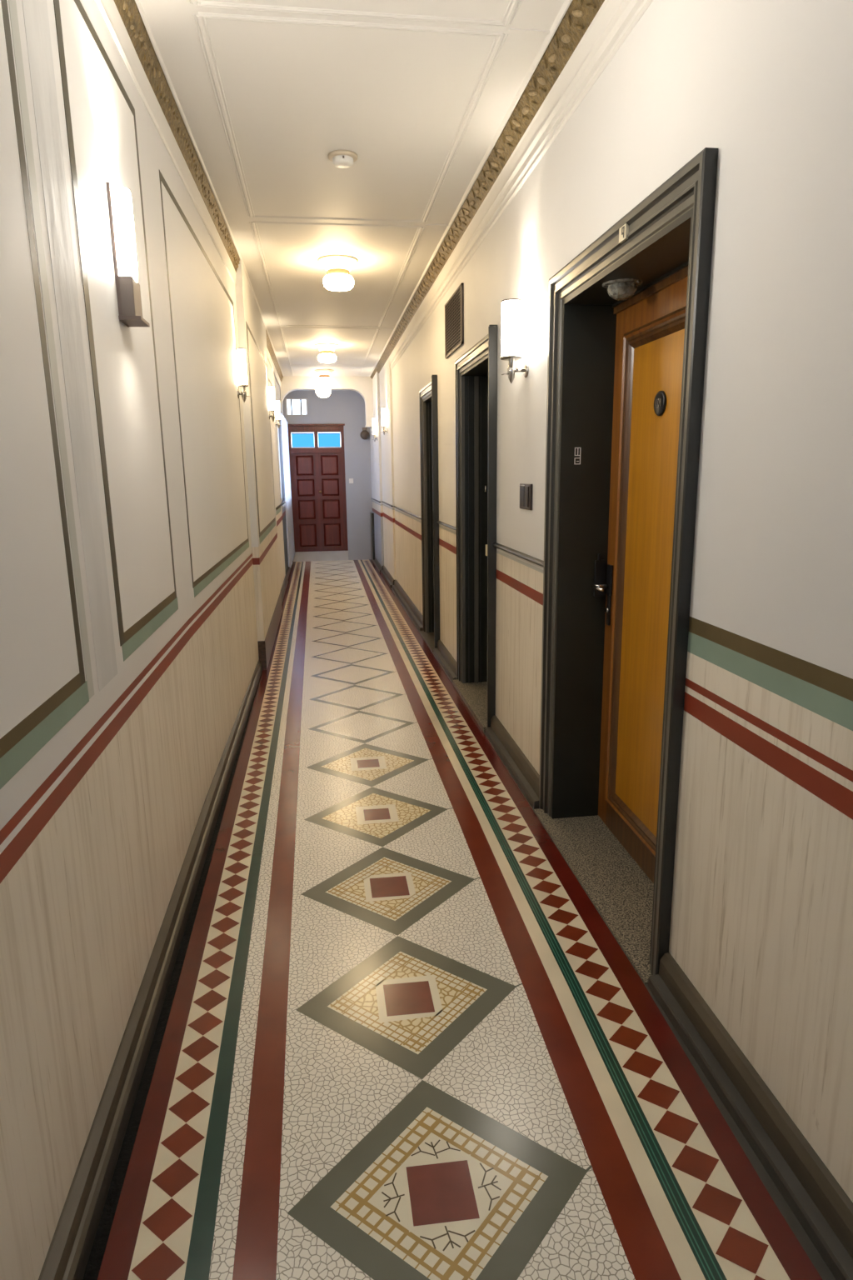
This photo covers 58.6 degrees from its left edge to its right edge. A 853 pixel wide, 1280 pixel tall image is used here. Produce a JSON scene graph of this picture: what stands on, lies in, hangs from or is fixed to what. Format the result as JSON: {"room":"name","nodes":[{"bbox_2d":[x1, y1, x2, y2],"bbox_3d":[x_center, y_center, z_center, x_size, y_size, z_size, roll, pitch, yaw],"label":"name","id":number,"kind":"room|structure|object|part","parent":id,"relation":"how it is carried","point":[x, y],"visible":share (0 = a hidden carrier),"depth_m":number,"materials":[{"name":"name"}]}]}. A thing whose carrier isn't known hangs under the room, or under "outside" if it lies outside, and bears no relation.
{"room":"apartment building corridor","nodes":[
{"label":"apartment building corridor","id":0,"kind":"room"},
{"bbox_2d":[0,0,288,1279],"bbox_3d":[-1.292,-1.090,5.055,0.224,2.880,15.600,-3,13,-8],"label":"wall","id":1,"kind":"structure","parent":0,"point":[144,557],"depth_m":1.82,"materials":[{"name":"paint"}]},
{"bbox_2d":[105,181,149,327],"bbox_3d":[-0.848,-1.089,2.162,0.062,0.355,0.114,-3,13,-8],"label":"wall sconce","id":2,"kind":"object","parent":1,"relation":"attached to","point":[128,291],"visible":1,"depth_m":2.13,"materials":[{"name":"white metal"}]},
{"bbox_3d":[-0.874,-1.087,2.158,0.010,0.355,0.102,-3,13,-8],"label":"plate","id":3,"kind":"part","parent":2,"relation":"part of","materials":[{"name":"white metal"}]},
{"bbox_3d":[-0.852,-1.142,2.150,0.048,0.235,0.096,-3,13,-8],"label":"lamp shade","id":4,"kind":"part","parent":2,"relation":"part of","materials":[{"name":"white glass"}]},
{"bbox_3d":[-0.846,-0.922,2.198,0.062,0.010,0.114,-3,13,-8],"label":"plate","id":5,"kind":"part","parent":2,"relation":"part of","materials":[{"name":"brown metal"}]},
{"bbox_2d":[38,560,293,1279],"bbox_3d":[-1.225,0.215,5.299,0.148,0.225,15.500,-3,13,-8],"label":"baseboard","id":6,"kind":"structure","parent":1,"relation":"attached to","point":[68,1253],"depth_m":1.88,"materials":[{"name":"grey wood"}]},
{"bbox_2d":[95,0,284,389],"bbox_3d":[-1.180,-2.316,4.337,0.094,0.180,14.700,-2,13,-7],"label":"trim","id":7,"kind":"structure","parent":1,"relation":"attached to","point":[127,22],"depth_m":2.93,"materials":[{"name":"paint"}]},
{"bbox_2d":[236,347,250,402],"bbox_3d":[-1.216,-1.755,5.044,0.088,0.341,0.062,-3,13,-8],"label":"wall sconce","id":8,"kind":"object","parent":1,"relation":"attached to","point":[242,363],"visible":1,"depth_m":5.02,"materials":[{"name":"white glass"}]},
{"bbox_3d":[-1.239,-1.641,5.066,0.040,0.060,0.060,-3,13,-8],"label":"wall arm","id":9,"kind":"part","parent":8,"relation":"part of","materials":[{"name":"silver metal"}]},
{"bbox_3d":[-1.221,-1.807,5.032,0.056,0.224,0.056,-3,13,-8],"label":"lamp shade","id":10,"kind":"part","parent":8,"relation":"part of","materials":[{"name":"white glass"}]},
{"bbox_2d":[268,385,278,421],"bbox_3d":[-1.507,-2.313,7.444,0.088,0.341,0.062,-3,13,-8],"label":"wall sconce","id":11,"kind":"object","parent":1,"relation":"attached to","point":[272,391],"visible":1,"depth_m":7.42,"materials":[{"name":"white glass"}]},
{"bbox_3d":[-1.512,-2.365,7.432,0.056,0.224,0.056,-3,13,-8],"label":"lamp shade","id":12,"kind":"part","parent":11,"relation":"part of","materials":[{"name":"white glass"}]},
{"bbox_2d":[275,400,280,429],"bbox_3d":[-1.845,-2.805,9.458,0.088,0.341,0.062,-3,13,-8],"label":"wall sconce","id":13,"kind":"object","parent":1,"relation":"attached to","point":[277,402],"visible":1,"depth_m":9.43,"materials":[{"name":"white glass"}]},
{"bbox_3d":[-1.850,-2.857,9.446,0.056,0.224,0.056,-3,13,-8],"label":"lamp shade","id":14,"kind":"part","parent":13,"relation":"part of","materials":[{"name":"white glass"}]},
{"bbox_2d":[275,500,284,509],"bbox_3d":[-1.997,-1.921,10.613,0.024,0.024,3.900,-3,13,-8],"label":"trim","id":15,"kind":"structure","parent":1,"relation":"attached to","point":[282,502],"depth_m":9.48,"materials":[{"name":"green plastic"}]},
{"bbox_2d":[277,427,285,507],"bbox_3d":[-2.207,-2.663,11.247,0.175,1.300,2.060,-3,13,-8],"label":"window","id":16,"kind":"structure","parent":1,"relation":"in","point":[284,504],"depth_m":12.16,"materials":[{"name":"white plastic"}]},
{"bbox_2d":[280,375,373,427],"bbox_3d":[-1.520,-3.642,11.647,1.395,0.740,0.220,-3,13,-8],"label":"archway","id":17,"kind":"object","parent":1,"relation":"attached to","point":[362,385],"depth_m":11.53,"materials":[{"name":"paint"}]},
{"bbox_2d":[283,390,372,559],"bbox_3d":[-1.654,-2.776,12.696,1.700,2.880,0.200,-3,13,-8],"label":"wall","id":18,"kind":"structure","parent":0,"point":[347,407],"depth_m":12.58,"materials":[{"name":"grey paint"}]},
{"bbox_2d":[285,398,308,414],"bbox_3d":[-2.111,-3.791,12.357,0.345,0.260,0.060,-3,13,-8],"label":"window","id":19,"kind":"structure","parent":18,"relation":"in","point":[293,406],"depth_m":12.36,"materials":[{"name":"white glass"}]},
{"bbox_2d":[288,423,348,552],"bbox_3d":[-1.806,-2.523,12.673,0.952,2.080,0.130,-3,13,-8],"label":"door","id":20,"kind":"structure","parent":18,"relation":"in","point":[317,472],"depth_m":12.66,"materials":[{"name":"red wood"}]},
{"bbox_3d":[-2.033,-3.284,12.492,0.360,0.230,0.006,-3,13,-8],"label":"transom pane","id":21,"kind":"part","parent":20,"relation":"part of","materials":[{"name":"blue glass"}]},
{"bbox_3d":[-2.014,-2.886,12.568,0.283,0.320,0.022,-3,13,-8],"label":"panel","id":22,"kind":"part","parent":20,"relation":"part of","materials":[{"name":"brown wood"}]},
{"bbox_3d":[-2.009,-2.534,12.646,0.283,0.280,0.022,-3,13,-8],"label":"panel","id":23,"kind":"part","parent":20,"relation":"part of","materials":[{"name":"brown wood"}]},
{"bbox_3d":[-2.004,-2.183,12.724,0.283,0.320,0.022,-3,13,-8],"label":"panel","id":24,"kind":"part","parent":20,"relation":"part of","materials":[{"name":"brown wood"}]},
{"bbox_3d":[-1.998,-1.763,12.816,0.283,0.380,0.022,-3,13,-8],"label":"panel","id":25,"kind":"part","parent":20,"relation":"part of","materials":[{"name":"brown wood"}]},
{"bbox_3d":[-1.606,-3.303,12.549,0.362,0.230,0.006,-3,13,-8],"label":"transom pane","id":26,"kind":"part","parent":20,"relation":"part of","materials":[{"name":"blue glass"}]},
{"bbox_3d":[-1.610,-2.904,12.622,0.285,0.320,0.022,-3,13,-8],"label":"panel","id":27,"kind":"part","parent":20,"relation":"part of","materials":[{"name":"brown wood"}]},
{"bbox_3d":[-1.605,-2.552,12.699,0.285,0.280,0.022,-3,13,-8],"label":"panel","id":28,"kind":"part","parent":20,"relation":"part of","materials":[{"name":"brown wood"}]},
{"bbox_3d":[-1.600,-2.201,12.777,0.285,0.320,0.022,-3,13,-8],"label":"panel","id":29,"kind":"part","parent":20,"relation":"part of","materials":[{"name":"brown wood"}]},
{"bbox_3d":[-1.594,-1.781,12.870,0.285,0.380,0.022,-3,13,-8],"label":"panel","id":30,"kind":"part","parent":20,"relation":"part of","materials":[{"name":"brown wood"}]},
{"bbox_2d":[293,550,348,561],"bbox_3d":[-1.810,-1.429,12.912,0.961,0.160,0.150,-3,13,-8],"label":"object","id":31,"kind":"structure","parent":18,"relation":"attached to","point":[325,555],"depth_m":12.85,"materials":[{"name":"grey stone"}]},
{"bbox_2d":[349,478,353,483],"bbox_3d":[-1.257,-2.653,12.669,0.070,0.080,0.014,-3,13,-8],"label":"light switch","id":32,"kind":"object","parent":18,"relation":"attached to","point":[351,480],"visible":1,"depth_m":12.66,"materials":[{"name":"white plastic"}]},
{"bbox_2d":[360,427,369,439],"bbox_3d":[-1.014,-3.400,12.500,0.150,0.195,0.090,-3,13,-8],"label":"bell","id":33,"kind":"object","parent":18,"relation":"attached to","point":[364,434],"visible":0.99,"depth_m":12.47,"materials":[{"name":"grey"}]},
{"bbox_2d":[140,0,564,376],"bbox_3d":[-0.471,-2.580,4.793,2.050,0.120,15.700,-3,13,-8],"label":"ceiling","id":34,"kind":"structure","parent":0,"point":[296,95],"depth_m":3.25,"materials":[{"name":"paint"}]},
{"bbox_2d":[315,383,331,397],"bbox_3d":[-1.539,-3.776,11.305,0.236,0.330,0.236,-3,13,-8],"label":"pendant light","id":35,"kind":"object","parent":34,"relation":"hanging from","point":[322,390],"visible":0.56,"depth_m":11.24,"materials":[{"name":"white glass"}]},
{"bbox_2d":[315,369,334,384],"bbox_3d":[-1.451,-3.739,10.808,0.278,0.190,0.278,-3,13,-8],"label":"ceiling light","id":36,"kind":"object","parent":34,"relation":"attached to","point":[324,377],"visible":1,"depth_m":10.73,"materials":[{"name":"white glass"}]},
{"bbox_3d":[-1.450,-3.690,10.819,0.212,0.090,0.212,-3,13,-8],"label":"lamp shade","id":37,"kind":"part","parent":36,"relation":"part of","materials":[{"name":"white glass"}]},
{"bbox_2d":[314,343,339,363],"bbox_3d":[-1.140,-3.275,8.691,0.278,0.190,0.278,-3,13,-8],"label":"ceiling light","id":38,"kind":"object","parent":34,"relation":"attached to","point":[327,355],"visible":1,"depth_m":8.62,"materials":[{"name":"white glass"}]},
{"bbox_3d":[-1.139,-3.226,8.702,0.212,0.090,0.212,-3,13,-8],"label":"lamp shade","id":39,"kind":"part","parent":38,"relation":"part of","materials":[{"name":"white glass"}]},
{"bbox_2d":[317,254,358,290],"bbox_3d":[-0.609,-2.519,5.242,0.278,0.190,0.278,-3,13,-8],"label":"ceiling light","id":40,"kind":"object","parent":34,"relation":"attached to","point":[337,267],"visible":1,"depth_m":5.17,"materials":[{"name":"white glass"}]},
{"bbox_3d":[-0.608,-2.470,5.253,0.212,0.090,0.212,-3,13,-8],"label":"lamp shade","id":41,"kind":"part","parent":40,"relation":"part of","materials":[{"name":"white glass"}]},
{"bbox_2d":[328,150,357,168],"bbox_3d":[-0.386,-2.215,3.511,0.136,0.041,0.136,-3,13,-8],"label":"smoke detector","id":42,"kind":"object","parent":34,"relation":"attached to","point":[340,158],"visible":1,"depth_m":3.48,"materials":[{"name":"white plastic"}]},
{"bbox_3d":[-0.386,-2.228,3.508,0.136,0.014,0.136,-3,13,-8],"label":"plate","id":43,"kind":"part","parent":42,"relation":"part of","materials":[{"name":"white plastic"}]},
{"bbox_2d":[188,0,549,376],"bbox_3d":[-0.437,-2.434,4.417,1.174,0.005,14.530,-3,13,-8],"label":"trim","id":44,"kind":"structure","parent":34,"relation":"attached to","point":[199,3],"depth_m":2.59,"materials":[{"name":"paint"}]},
{"bbox_2d":[82,559,836,1279],"bbox_3d":[-0.512,0.353,5.420,1.620,0.122,15.520,-3,13,-8],"label":"floor","id":45,"kind":"structure","parent":0,"point":[398,1035],"depth_m":1.96,"materials":[{"name":"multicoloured tile"}]},
{"bbox_2d":[370,0,852,1202],"bbox_3d":[0.346,-1.162,5.273,0.428,2.880,15.600,-3,13,-8],"label":"wall","id":46,"kind":"structure","parent":0,"point":[762,918],"depth_m":1.69,"materials":[{"name":"paint"}]},
{"bbox_2d":[370,512,374,561],"bbox_3d":[-0.901,-1.727,12.718,0.037,0.800,0.350,-3,13,-8],"label":"trim","id":47,"kind":"structure","parent":46,"relation":"attached to","point":[372,534],"depth_m":12.58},
{"bbox_2d":[371,417,377,441],"bbox_3d":[-0.758,-3.041,11.008,0.088,0.341,0.062,-3,13,-8],"label":"wall sconce","id":48,"kind":"object","parent":46,"relation":"attached to","point":[374,419],"visible":1,"depth_m":10.98,"materials":[{"name":"white glass"}]},
{"bbox_3d":[-0.754,-3.093,10.997,0.056,0.224,0.056,-3,13,-8],"label":"lamp shade","id":49,"kind":"part","parent":48,"relation":"part of","materials":[{"name":"white glass"}]},
{"bbox_2d":[381,407,387,434],"bbox_3d":[-0.553,-2.816,9.795,0.088,0.341,0.062,-3,13,-8],"label":"wall sconce","id":50,"kind":"object","parent":46,"relation":"attached to","point":[383,409],"visible":1,"depth_m":9.77,"materials":[{"name":"white glass"}]},
{"bbox_3d":[-0.550,-2.869,9.784,0.056,0.224,0.056,-3,13,-8],"label":"lamp shade","id":51,"kind":"part","parent":50,"relation":"part of","materials":[{"name":"white glass"}]},
{"bbox_2d":[419,375,439,651],"bbox_3d":[0.142,-1.056,6.445,0.334,2.172,0.860,-3,13,-8],"label":"door","id":52,"kind":"structure","parent":46,"relation":"in","point":[428,393],"depth_m":6.60,"materials":[{"name":"black wood"}]},
{"bbox_3d":[0.038,-1.039,6.442,0.061,2.144,0.843,-3,13,-8],"label":"frame","id":53,"kind":"part","parent":52,"relation":"part of","materials":[{"name":"black wood"}]},
{"bbox_3d":[0.075,-0.961,6.021,0.046,2.172,0.017,-3,13,-8],"label":"edge post","id":54,"kind":"part","parent":52,"relation":"part of","materials":[{"name":"black wood"}]},
{"bbox_2d":[445,282,464,358],"bbox_3d":[0.179,-2.080,4.990,0.014,0.350,0.640,-3,13,-8],"label":"air vent","id":55,"kind":"object","parent":46,"relation":"in","point":[454,307],"visible":1,"depth_m":4.96,"materials":[{"name":"black metal"}]},
{"bbox_2d":[371,497,544,567],"bbox_3d":[-0.206,-1.341,7.935,0.087,0.055,9.980,-3,13,-8],"label":"trim","id":56,"kind":"structure","parent":46,"relation":"attached to","point":[541,562],"depth_m":3.78,"materials":[{"name":"paint"}]},
{"bbox_2d":[452,325,497,732],"bbox_3d":[0.403,-0.653,4.607,0.334,2.172,1.080,-3,13,-8],"label":"door","id":57,"kind":"structure","parent":46,"relation":"in","point":[476,371],"depth_m":4.90,"materials":[{"name":"wood"}]},
{"bbox_3d":[0.300,-0.636,4.604,0.061,2.144,1.063,-3,13,-8],"label":"frame","id":58,"kind":"part","parent":57,"relation":"part of","materials":[{"name":"black wood"}]},
{"bbox_3d":[0.352,-0.534,4.076,0.046,2.172,0.017,-3,13,-8],"label":"edge post","id":59,"kind":"part","parent":57,"relation":"part of","materials":[{"name":"black wood"}]},
{"bbox_2d":[369,0,653,379],"bbox_3d":[0.188,-2.353,4.524,0.114,0.225,14.700,-3,13,-8],"label":"trim","id":60,"kind":"structure","parent":46,"relation":"attached to","point":[584,36],"depth_m":3.04,"materials":[{"name":"paint"}]},
{"bbox_2d":[500,298,529,383],"bbox_3d":[0.382,-1.298,3.315,0.120,0.341,0.100,-3,13,-8],"label":"wall sconce","id":61,"kind":"object","parent":46,"relation":"attached to","point":[512,308],"visible":1,"depth_m":3.27,"materials":[{"name":"white glass"}]},
{"bbox_3d":[0.371,-1.350,3.302,0.090,0.224,0.090,-3,13,-8],"label":"lamp shade","id":62,"kind":"part","parent":61,"relation":"part of","materials":[{"name":"white glass"}]},
{"bbox_3d":[0.408,-1.186,3.343,0.070,0.060,0.060,-3,13,-8],"label":"wall arm","id":63,"kind":"part","parent":61,"relation":"part of","materials":[{"name":"silver metal"}]},
{"bbox_2d":[520,483,532,509],"bbox_3d":[0.448,-0.649,3.436,0.014,0.114,0.190,-3,13,-8],"label":"wall switch","id":64,"kind":"object","parent":46,"relation":"attached to","point":[526,489],"visible":1,"depth_m":3.40,"materials":[{"name":"black plastic"}]},
{"bbox_2d":[373,556,852,1279],"bbox_3d":[0.207,0.210,5.502,0.163,0.106,15.500,-3,13,-8],"label":"baseboard","id":65,"kind":"structure","parent":46,"relation":"attached to","point":[824,1210],"depth_m":1.72,"materials":[{"name":"grey wood"}]},
{"bbox_2d":[602,278,642,299],"bbox_3d":[0.640,-1.142,2.486,0.132,0.052,0.132,-3,13,-8],"label":"lamp","id":66,"kind":"object","parent":46,"relation":"attached to","point":[617,289],"visible":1,"depth_m":2.45,"materials":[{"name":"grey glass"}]},
{"bbox_3d":[0.640,-1.139,2.487,0.096,0.044,0.094,-3,13,-8],"label":"lamp shade","id":67,"kind":"part","parent":66,"relation":"part of","materials":[{"name":"clear glass"}]},
{"bbox_2d":[534,147,719,984],"bbox_3d":[0.682,-0.193,2.548,0.302,2.157,1.203,-3,13,-8],"label":"door","id":68,"kind":"structure","parent":46,"relation":"in","point":[626,377],"depth_m":2.77,"materials":[{"name":"wood"}]},
{"bbox_3d":[0.687,-0.200,2.941,0.074,0.019,0.117,-3,13,-8],"label":"handle","id":69,"kind":"part","parent":68,"relation":"part of","materials":[{"name":"silver metal"}]},
{"bbox_3d":[0.720,-0.177,2.998,0.010,0.240,0.047,-3,13,-8],"label":"handle plate","id":70,"kind":"part","parent":68,"relation":"part of","materials":[{"name":"black plastic"}]},
{"bbox_3d":[0.570,-1.172,2.188,0.011,0.040,0.050,-3,13,-8],"label":"number plate","id":71,"kind":"part","parent":68,"relation":"part of","materials":[{"name":"beige"}]},
{"bbox_3d":[0.789,-0.137,2.558,0.026,1.810,0.790,-3,13,-8],"label":"panel moulding","id":72,"kind":"part","parent":68,"relation":"part of","materials":[{"name":"brown wood"}]},
{"bbox_3d":[0.811,-0.138,2.561,0.028,1.710,0.690,-3,13,-8],"label":"panel","id":73,"kind":"part","parent":68,"relation":"part of","materials":[{"name":"brown wood"}]},
{"bbox_3d":[-2.129,-3.304,11.272,0.052,0.020,2.100,-3,13,-8],"label":"curtain rod","id":74,"kind":"object","parent":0,"visible":0},
{"bbox_2d":[280,413,294,567],"bbox_3d":[-2.101,-2.266,11.530,0.054,2.120,1.850,-3,13,-8],"label":"curtain","id":75,"kind":"object","parent":74,"relation":"hanging from","point":[289,519],"visible":1,"depth_m":11.08,"materials":[{"name":"white fabric"}]}
]}

